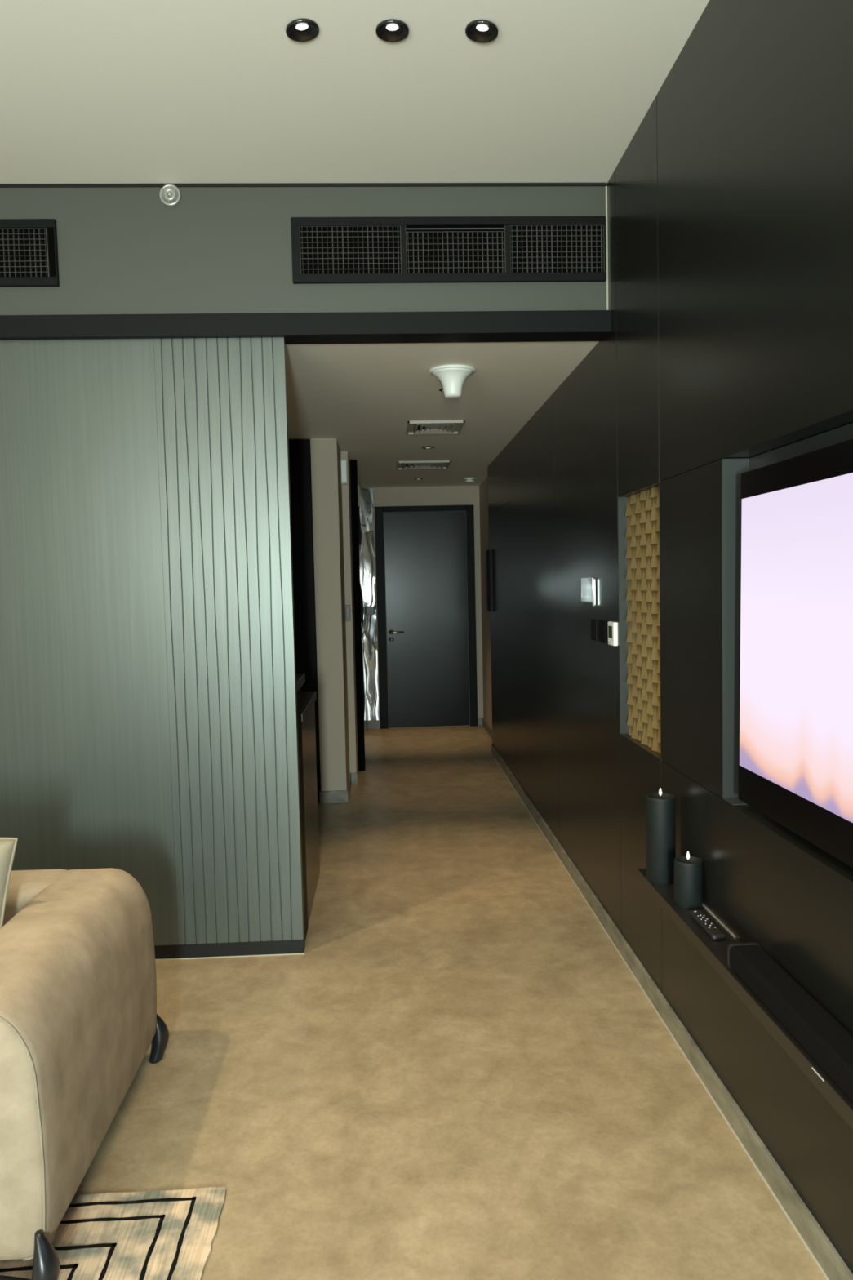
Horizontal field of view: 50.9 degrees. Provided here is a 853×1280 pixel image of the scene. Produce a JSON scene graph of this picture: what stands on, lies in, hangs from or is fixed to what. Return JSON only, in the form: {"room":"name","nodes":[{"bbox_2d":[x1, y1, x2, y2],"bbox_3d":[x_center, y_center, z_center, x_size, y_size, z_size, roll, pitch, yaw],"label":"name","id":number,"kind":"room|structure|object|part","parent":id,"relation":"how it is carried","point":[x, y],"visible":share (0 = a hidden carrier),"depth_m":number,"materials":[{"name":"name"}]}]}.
{"room":"living room","nodes":[
{"label":"living room","id":0,"kind":"room"},
{"bbox_2d":[0,183,607,945],"bbox_3d":[-1.696,-0.232,3.401,4.940,2.863,0.100,-1,4,-3],"label":"wall","id":1,"kind":"structure","parent":0,"point":[148,717],"depth_m":3.38,"materials":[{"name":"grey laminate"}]},
{"bbox_2d":[0,218,59,287],"bbox_3d":[-1.947,-1.403,3.263,1.187,0.236,0.036,-1,4,-3],"label":"air vent","id":2,"kind":"object","parent":1,"relation":"in","point":[28,247],"visible":1,"depth_m":3.28,"materials":[{"name":"black metal"}]},
{"bbox_2d":[0,227,49,276],"bbox_3d":[-1.669,-1.411,3.280,0.566,0.177,0.028,-1,4,-3],"label":"grille","id":3,"kind":"object","parent":2,"relation":"attached to","point":[24,251],"depth_m":3.28,"materials":[{"name":"grey metal"}]},
{"bbox_2d":[159,183,181,206],"bbox_3d":[-0.942,-1.634,3.289,0.078,0.078,0.020,-1,4,-3],"label":"sprinkler","id":4,"kind":"object","parent":1,"relation":"attached to","point":[170,195],"depth_m":3.29,"materials":[{"name":"silver metal"}]},
{"bbox_2d":[154,934,305,959],"bbox_3d":[-2.305,1.240,3.439,3.654,0.052,0.058,-1,4,-3],"label":"baseboard","id":5,"kind":"structure","parent":1,"relation":"attached to","point":[295,946],"depth_m":3.48,"materials":[{"name":"black wood"}]},
{"bbox_2d":[155,946,306,960],"bbox_3d":[-2.303,1.268,3.442,3.656,0.004,0.067,-1,4,-3],"label":"trim","id":6,"kind":"structure","parent":5,"relation":"attached to","point":[305,946],"depth_m":3.48,"materials":[{"name":"beige"}]},
{"bbox_2d":[0,182,606,187],"bbox_3d":[-1.758,-1.650,3.255,4.877,0.011,0.006,-1,4,-3],"label":"trim","id":7,"kind":"structure","parent":1,"relation":"attached to","point":[280,184],"depth_m":3.31,"materials":[{"name":"black"}]},
{"bbox_2d":[0,310,610,344],"bbox_3d":[-1.741,-1.142,3.324,4.890,0.080,0.135,-1,4,-3],"label":"trim","id":8,"kind":"structure","parent":1,"relation":"attached to","point":[558,326],"depth_m":3.33,"materials":[{"name":"black laminate"}]},
{"bbox_2d":[290,216,606,284],"bbox_3d":[0.087,-1.459,3.357,1.175,0.235,0.036,-1,4,-3],"label":"air vent","id":9,"kind":"object","parent":1,"relation":"in","point":[421,249],"visible":1,"depth_m":3.35,"materials":[{"name":"black metal"}]},
{"bbox_2d":[299,226,401,274],"bbox_3d":[-0.282,-1.450,3.344,0.377,0.176,0.028,-1,4,-3],"label":"grille","id":10,"kind":"object","parent":9,"relation":"attached to","point":[323,250],"depth_m":3.34,"materials":[{"name":"grey metal"}]},
{"bbox_2d":[405,225,506,273],"bbox_3d":[0.109,-1.459,3.362,0.375,0.176,0.029,-1,4,-3],"label":"grille","id":11,"kind":"object","parent":9,"relation":"attached to","point":[429,249],"depth_m":3.36,"materials":[{"name":"grey metal"}]},
{"bbox_2d":[510,225,604,272],"bbox_3d":[0.491,-1.470,3.380,0.359,0.176,0.028,-1,4,-3],"label":"grille","id":12,"kind":"object","parent":9,"relation":"attached to","point":[533,248],"depth_m":3.37,"materials":[{"name":"grey metal"}]},
{"bbox_2d":[605,186,608,310],"bbox_3d":[0.682,-1.474,3.385,0.006,0.465,0.005,-1,4,-3],"label":"trim","id":13,"kind":"structure","parent":1,"relation":"attached to","point":[606,233],"depth_m":3.38,"materials":[{"name":"beige"}]},
{"bbox_2d":[310,438,350,791],"bbox_3d":[-0.650,-0.129,6.125,0.169,2.375,0.590,-1,4,-3],"label":"wall pillar","id":14,"kind":"structure","parent":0,"point":[326,453],"depth_m":5.84,"materials":[{"name":"beige paint"}]},
{"bbox_2d":[319,772,351,804],"bbox_3d":[-0.623,1.016,6.182,0.189,0.082,0.582,-1,4,-3],"label":"baseboard","id":15,"kind":"structure","parent":14,"relation":"attached to","point":[338,796],"depth_m":5.89,"materials":[{"name":"grey stone"}]},
{"bbox_2d":[341,451,358,774],"bbox_3d":[-0.725,-0.222,7.610,0.272,2.375,2.430,-1,4,-3],"label":"wall","id":16,"kind":"structure","parent":0,"point":[346,489],"depth_m":6.43,"materials":[{"name":"beige paint"}]},
{"bbox_2d":[341,458,347,484],"bbox_3d":[-0.582,-1.188,6.317,0.050,0.180,0.038,-1,4,-3],"label":"alarm box","id":17,"kind":"object","parent":16,"relation":"attached to","point":[344,461],"visible":0.91,"depth_m":6.30,"materials":[{"name":"white plastic"}]},
{"bbox_2d":[345,604,351,621],"bbox_3d":[-0.560,-0.193,6.394,0.034,0.115,0.011,-1,4,-3],"label":"light switch","id":18,"kind":"object","parent":16,"relation":"attached to","point":[347,606],"visible":1,"depth_m":6.39,"materials":[{"name":"grey plastic"}]},
{"bbox_2d":[351,772,357,783],"bbox_3d":[-0.525,0.997,6.471,0.054,0.078,0.012,-1,4,-3],"label":"baseboard","id":19,"kind":"structure","parent":16,"relation":"attached to","point":[354,775],"depth_m":6.46,"materials":[{"name":"grey stone"}]},
{"bbox_2d":[350,459,366,770],"bbox_3d":[-0.571,-0.236,7.791,0.052,2.369,1.933,-1,4,-3],"label":"panel","id":20,"kind":"object","parent":16,"relation":"attached to","point":[356,504],"visible":1,"depth_m":6.85,"materials":[{"name":"black metal"}]},
{"bbox_2d":[365,606,374,614],"bbox_3d":[-0.551,-0.286,8.741,0.083,0.080,0.036,-1,4,-3],"label":"handset","id":21,"kind":"object","parent":20,"relation":"attached to","point":[369,610],"visible":1,"depth_m":8.72,"materials":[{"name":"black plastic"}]},
{"bbox_2d":[0,0,709,183],"bbox_3d":[-1.515,-1.470,-0.539,5.400,0.100,7.656,-1,4,-3],"label":"ceiling","id":22,"kind":"structure","parent":0,"point":[92,91],"depth_m":2.68,"materials":[{"name":"white paint"}]},
{"bbox_2d":[285,18,319,41],"bbox_3d":[-0.331,-1.627,2.390,0.089,0.020,0.090,-1,4,-3],"label":"recessed light","id":23,"kind":"object","parent":22,"relation":"in","point":[299,29],"visible":1,"depth_m":2.39,"materials":[{"name":"black metal"}]},
{"bbox_2d":[375,18,408,42],"bbox_3d":[-0.092,-1.633,2.401,0.090,0.013,0.090,-1,4,-3],"label":"recessed light","id":24,"kind":"object","parent":22,"relation":"in","point":[392,30],"visible":1,"depth_m":2.40,"materials":[{"name":"black metal"}]},
{"bbox_2d":[465,19,498,43],"bbox_3d":[0.149,-1.640,2.412,0.089,0.020,0.090,-1,4,-3],"label":"recessed light","id":25,"kind":"object","parent":22,"relation":"in","point":[482,31],"visible":1,"depth_m":2.41,"materials":[{"name":"black metal"}]},
{"bbox_2d":[361,485,483,728],"bbox_3d":[-0.074,-0.321,8.929,1.700,2.375,0.150,-1,4,-3],"label":"wall","id":26,"kind":"structure","parent":0,"point":[456,495],"depth_m":8.81,"materials":[{"name":"beige paint"}]},
{"bbox_2d":[360,488,378,720],"bbox_3d":[-0.560,-0.342,8.803,0.128,2.275,0.051,-1,4,-3],"label":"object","id":27,"kind":"object","parent":26,"relation":"attached to","point":[366,494],"visible":0.96,"depth_m":8.79,"materials":[{"name":"silver metal"}]},
{"bbox_2d":[366,720,379,728],"bbox_3d":[-0.528,0.839,8.895,0.130,0.085,0.020,-1,4,-3],"label":"baseboard","id":28,"kind":"structure","parent":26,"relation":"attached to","point":[371,724],"depth_m":8.88,"materials":[{"name":"grey stone"}]},
{"bbox_2d":[374,504,477,728],"bbox_3d":[0.002,-0.222,8.828,0.973,2.187,0.072,-1,4,-3],"label":"door","id":29,"kind":"structure","parent":26,"relation":"in","point":[428,650],"depth_m":8.85,"materials":[{"name":"black wood"}]},
{"bbox_3d":[-0.297,-0.076,8.815,0.150,0.052,0.056,-1,4,-3],"label":"handle","id":30,"kind":"part","parent":29,"relation":"part of","materials":[{"name":"silver metal"}]},
{"bbox_3d":[-0.018,-1.287,8.781,0.813,0.055,0.030,-1,4,-3],"label":"frame","id":31,"kind":"part","parent":29,"relation":"part of","materials":[{"name":"black wood"}]},
{"bbox_3d":[0.449,-0.235,8.870,0.075,2.187,0.030,-1,4,-3],"label":"frame","id":32,"kind":"part","parent":29,"relation":"part of","materials":[{"name":"black wood"}]},
{"bbox_2d":[477,717,483,725],"bbox_3d":[0.540,0.816,8.949,0.060,0.075,0.012,-1,4,-3],"label":"baseboard","id":33,"kind":"structure","parent":26,"relation":"attached to","point":[479,720],"depth_m":8.94,"materials":[{"name":"grey stone"}]},
{"bbox_2d":[285,341,599,488],"bbox_3d":[-1.821,-1.342,6.115,5.400,0.100,5.464,-1,4,-3],"label":"ceiling","id":34,"kind":"structure","parent":0,"point":[364,397],"depth_m":4.59,"materials":[{"name":"white paint"}]},
{"bbox_2d":[396,460,451,469],"bbox_3d":[-0.028,-1.386,7.114,0.418,0.020,0.400,-1,4,-3],"label":"ceiling vent","id":35,"kind":"object","parent":34,"relation":"in","point":[419,464],"visible":1,"depth_m":7.06,"materials":[{"name":"white metal"}]},
{"bbox_2d":[421,446,434,448],"bbox_3d":[0.011,-1.338,6.236,0.092,0.006,0.092,-1,4,-3],"label":"recessed light","id":36,"kind":"object","parent":34,"relation":"in","point":[423,447],"visible":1,"depth_m":6.23,"materials":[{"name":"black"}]},
{"bbox_2d":[405,420,465,435],"bbox_3d":[0.048,-1.279,5.404,0.335,0.020,0.390,-1,4,-3],"label":"ceiling vent","id":37,"kind":"object","parent":34,"relation":"in","point":[415,427],"visible":1,"depth_m":5.37,"materials":[{"name":"white metal"}]},
{"bbox_2d":[429,364,475,398],"bbox_3d":[0.116,-1.137,3.977,0.206,0.123,0.206,-1,4,-3],"label":"antenna","id":38,"kind":"object","parent":34,"relation":"attached to","point":[452,378],"visible":1,"depth_m":3.93,"materials":[{"name":"white plastic"}]},
{"bbox_2d":[463,477,475,482],"bbox_3d":[0.392,-1.453,8.153,0.104,0.038,0.104,-1,4,-3],"label":"smoke detector","id":39,"kind":"object","parent":34,"relation":"attached to","point":[468,479],"visible":1,"depth_m":8.12,"materials":[{"name":"white plastic"}]},
{"bbox_2d":[75,725,826,1279],"bbox_3d":[-1.582,1.366,2.467,5.400,0.100,13.300,-1,4,-3],"label":"floor","id":40,"kind":"structure","parent":0,"point":[459,1073],"depth_m":2.55,"materials":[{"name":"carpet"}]},
{"bbox_2d":[0,867,168,1279],"bbox_3d":[-1.967,1.036,2.203,2.403,0.610,1.012,-1,4,-3],"label":"sofa","id":41,"kind":"object","parent":40,"relation":"on","point":[79,1019],"visible":1,"depth_m":2.05,"materials":[{"name":"beige"}]},
{"bbox_2d":[0,837,17,928],"bbox_3d":[-1.299,0.694,2.348,0.453,0.395,0.145,-1,4,4],"label":"throw pillow","id":42,"kind":"object","parent":41,"relation":"on","point":[7,845],"visible":0.92,"depth_m":2.34,"materials":[{"name":"beige fabric"}]},
{"bbox_3d":[-0.875,1.266,1.796,0.271,0.137,0.067,-1,4,-3],"label":"leg","id":43,"kind":"part","parent":41,"relation":"part of","materials":[{"name":"black"}]},
{"bbox_3d":[-2.013,0.958,2.579,1.970,0.500,0.215,-1,4,-3],"label":"backrest","id":44,"kind":"part","parent":41,"relation":"part of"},
{"bbox_3d":[-0.820,1.208,2.744,0.060,0.146,0.067,-1,4,-3],"label":"leg","id":45,"kind":"part","parent":41,"relation":"part of","materials":[{"name":"black"}]},
{"bbox_2d":[0,1186,226,1279],"bbox_3d":[-1.514,1.407,0.956,2.196,0.008,2.276,-1,4,-3],"label":"rug","id":46,"kind":"object","parent":40,"relation":"on","point":[154,1234],"visible":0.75,"depth_m":1.98,"materials":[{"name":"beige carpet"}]},
{"bbox_2d":[296,673,307,938],"bbox_3d":[-1.280,0.704,3.690,1.550,1.052,0.408,-1,4,-3],"label":"cabinet","id":47,"kind":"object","parent":40,"relation":"on","point":[300,678],"depth_m":3.65,"materials":[{"name":"black laminate"}]},
{"bbox_2d":[296,673,305,691],"bbox_3d":[-1.292,0.197,3.658,1.550,0.035,0.408,-1,4,-3],"label":"countertop","id":48,"kind":"structure","parent":47,"relation":"on","point":[300,678],"depth_m":3.73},
{"bbox_2d":[288,439,320,801],"bbox_3d":[-1.387,-0.107,6.076,1.300,2.372,0.560,-1,4,-3],"label":"tall cabinet","id":49,"kind":"object","parent":40,"relation":"on","point":[300,454],"visible":0.19,"depth_m":5.80,"materials":[{"name":"black laminate"}]},
{"bbox_2d":[300,692,319,925],"bbox_3d":[-1.295,0.753,4.079,1.554,0.905,0.758,-1,4,-3],"label":"base unit","id":50,"kind":"object","parent":40,"relation":"on","point":[308,699],"visible":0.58,"depth_m":4.07,"materials":[{"name":"black"}]},
{"bbox_2d":[300,692,316,722],"bbox_3d":[-1.305,0.319,4.051,1.554,0.035,0.758,-1,4,-3],"label":"countertop","id":51,"kind":"structure","parent":50,"relation":"on","point":[308,699],"depth_m":4.12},
{"bbox_2d":[479,476,492,728],"bbox_3d":[0.696,-0.290,8.176,0.235,2.375,1.430,-1,4,-3],"label":"wall","id":52,"kind":"structure","parent":0,"point":[483,486],"depth_m":8.52,"materials":[{"name":"beige paint"}]},
{"bbox_2d":[482,718,492,738],"bbox_3d":[0.599,0.861,8.237,0.012,0.075,1.418,-1,4,-3],"label":"baseboard","id":53,"kind":"structure","parent":52,"relation":"attached to","point":[486,726],"depth_m":8.50,"materials":[{"name":"grey stone"}]},
{"bbox_2d":[486,549,493,611],"bbox_3d":[0.515,-0.484,7.305,0.026,0.500,0.215,-1,4,-3],"label":"panel","id":54,"kind":"object","parent":52,"relation":"attached to","point":[489,553],"visible":1,"depth_m":7.21,"materials":[{"name":"black"}]},
{"bbox_3d":[0.504,-0.483,7.304,0.004,0.480,0.195,-1,4,-3],"label":"panel door","id":55,"kind":"part","parent":54,"relation":"part of","materials":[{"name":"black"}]},
{"bbox_2d":[487,0,852,1273],"bbox_3d":[0.911,-0.150,1.639,0.220,2.920,11.600,-1,4,-3],"label":"wall","id":56,"kind":"structure","parent":0,"point":[726,353],"depth_m":2.46,"materials":[{"name":"black paint"}]},
{"bbox_3d":[0.569,-1.458,6.708,0.075,0.942,1.298,-1,4,-3],"label":"wall panel","id":57,"kind":"part","parent":56,"relation":"part of","materials":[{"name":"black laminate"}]},
{"bbox_3d":[0.602,0.000,6.801,0.075,1.975,1.298,-1,4,-3],"label":"wall panel","id":58,"kind":"part","parent":56,"relation":"part of","materials":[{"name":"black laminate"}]},
{"bbox_3d":[0.660,-0.382,5.352,0.075,2.920,1.541,-1,4,-3],"label":"wall panel","id":59,"kind":"part","parent":56,"relation":"part of","materials":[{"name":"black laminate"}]},
{"bbox_3d":[0.726,-0.295,3.969,0.075,2.920,1.226,-1,4,-3],"label":"wall panel","id":60,"kind":"part","parent":56,"relation":"part of","materials":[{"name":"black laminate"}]},
{"bbox_2d":[581,577,595,606],"bbox_3d":[0.690,-0.204,3.817,0.016,0.120,0.221,-1,4,-3],"label":"wall box","id":61,"kind":"object","parent":56,"relation":"attached to","point":[588,584],"visible":1,"depth_m":3.78,"materials":[{"name":"white"}]},
{"bbox_2d":[591,618,597,640],"bbox_3d":[0.700,-0.044,3.747,0.010,0.088,0.088,-1,4,-3],"label":"switch plate","id":62,"kind":"object","parent":56,"relation":"attached to","point":[593,621],"visible":1,"depth_m":3.72,"materials":[{"name":"black plastic"}]},
{"bbox_2d":[600,620,607,643],"bbox_3d":[0.708,-0.034,3.587,0.010,0.088,0.088,-1,4,-3],"label":"switch plate","id":63,"kind":"object","parent":56,"relation":"attached to","point":[603,624],"visible":1,"depth_m":3.56,"materials":[{"name":"black plastic"}]},
{"bbox_2d":[608,621,617,646],"bbox_3d":[0.711,-0.024,3.422,0.020,0.090,0.090,-1,4,-3],"label":"thermostat","id":64,"kind":"object","parent":56,"relation":"attached to","point":[612,626],"visible":1,"depth_m":3.39,"materials":[{"name":"white plastic"}]},
{"bbox_3d":[0.748,-1.107,3.050,0.075,1.184,0.499,-1,4,-3],"label":"wall panel","id":65,"kind":"part","parent":56,"relation":"part of","materials":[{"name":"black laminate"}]},
{"bbox_3d":[0.791,0.793,3.171,0.075,0.848,0.499,-1,4,-3],"label":"wall panel","id":66,"kind":"part","parent":56,"relation":"part of","materials":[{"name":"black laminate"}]},
{"bbox_2d":[625,485,660,753],"bbox_3d":[0.777,-0.073,3.115,0.052,0.886,0.495,-1,4,-3],"label":"relief panel","id":67,"kind":"object","parent":56,"relation":"attached to","point":[642,508],"visible":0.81,"depth_m":3.13,"materials":[{"name":"gold metal"}]},
{"bbox_2d":[491,744,852,1279],"bbox_3d":[0.823,1.265,1.825,0.012,0.068,11.400,-1,4,-3],"label":"baseboard","id":68,"kind":"structure","parent":56,"relation":"attached to","point":[834,1267],"depth_m":2.43,"materials":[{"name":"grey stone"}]},
{"bbox_3d":[0.796,-0.041,2.602,0.075,0.888,0.524,-1,4,-3],"label":"wall panel","id":69,"kind":"part","parent":56,"relation":"part of","materials":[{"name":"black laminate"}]},
{"bbox_2d":[636,868,852,1129],"bbox_3d":[0.807,0.858,1.032,0.096,0.038,3.672,-1,4,-3],"label":"floating shelf","id":70,"kind":"object","parent":56,"relation":"attached to","point":[715,952],"visible":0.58,"depth_m":2.06,"materials":[{"name":"black laminate"}]},
{"bbox_2d":[645,788,675,884],"bbox_3d":[0.715,0.593,2.735,0.087,0.286,0.087,-1,4,-3],"label":"pillar candle","id":71,"kind":"object","parent":70,"relation":"on","point":[660,843],"visible":0.98,"depth_m":2.70,"materials":[{"name":"grey wax"}]},
{"bbox_2d":[674,851,702,909],"bbox_3d":[0.739,0.672,2.529,0.077,0.154,0.077,-1,4,-3],"label":"pillar candle","id":72,"kind":"object","parent":70,"relation":"on","point":[688,870],"visible":1,"depth_m":2.50,"materials":[{"name":"grey wax"}]},
{"bbox_2d":[688,910,725,940],"bbox_3d":[0.740,0.751,2.365,0.036,0.016,0.180,-1,4,-3],"label":"remote control","id":73,"kind":"object","parent":70,"relation":"on","point":[707,925],"visible":1,"depth_m":2.34,"materials":[{"name":"black plastic"}]},
{"bbox_2d":[727,942,852,1102],"bbox_3d":[0.775,0.779,1.579,0.078,0.059,1.079,-1,4,-3],"label":"soundbar","id":74,"kind":"object","parent":70,"relation":"on","point":[820,1033],"visible":1,"depth_m":1.80,"materials":[{"name":"black plastic"}]},
{"bbox_3d":[0.924,-0.878,-0.602,0.075,1.182,6.818,-1,4,-3],"label":"wall panel","id":75,"kind":"part","parent":56,"relation":"part of","materials":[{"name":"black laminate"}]},
{"bbox_3d":[0.967,1.023,-0.480,0.075,0.846,6.818,-1,4,-3],"label":"wall panel","id":76,"kind":"part","parent":56,"relation":"part of","materials":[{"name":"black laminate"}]},
{"bbox_2d":[737,438,852,867],"bbox_3d":[0.846,0.039,1.543,0.051,0.824,1.441,-1,4,-3],"label":"television","id":77,"kind":"object","parent":56,"relation":"attached to","point":[796,692],"visible":1,"depth_m":1.92,"materials":[{"name":"black plastic"}]}
]}

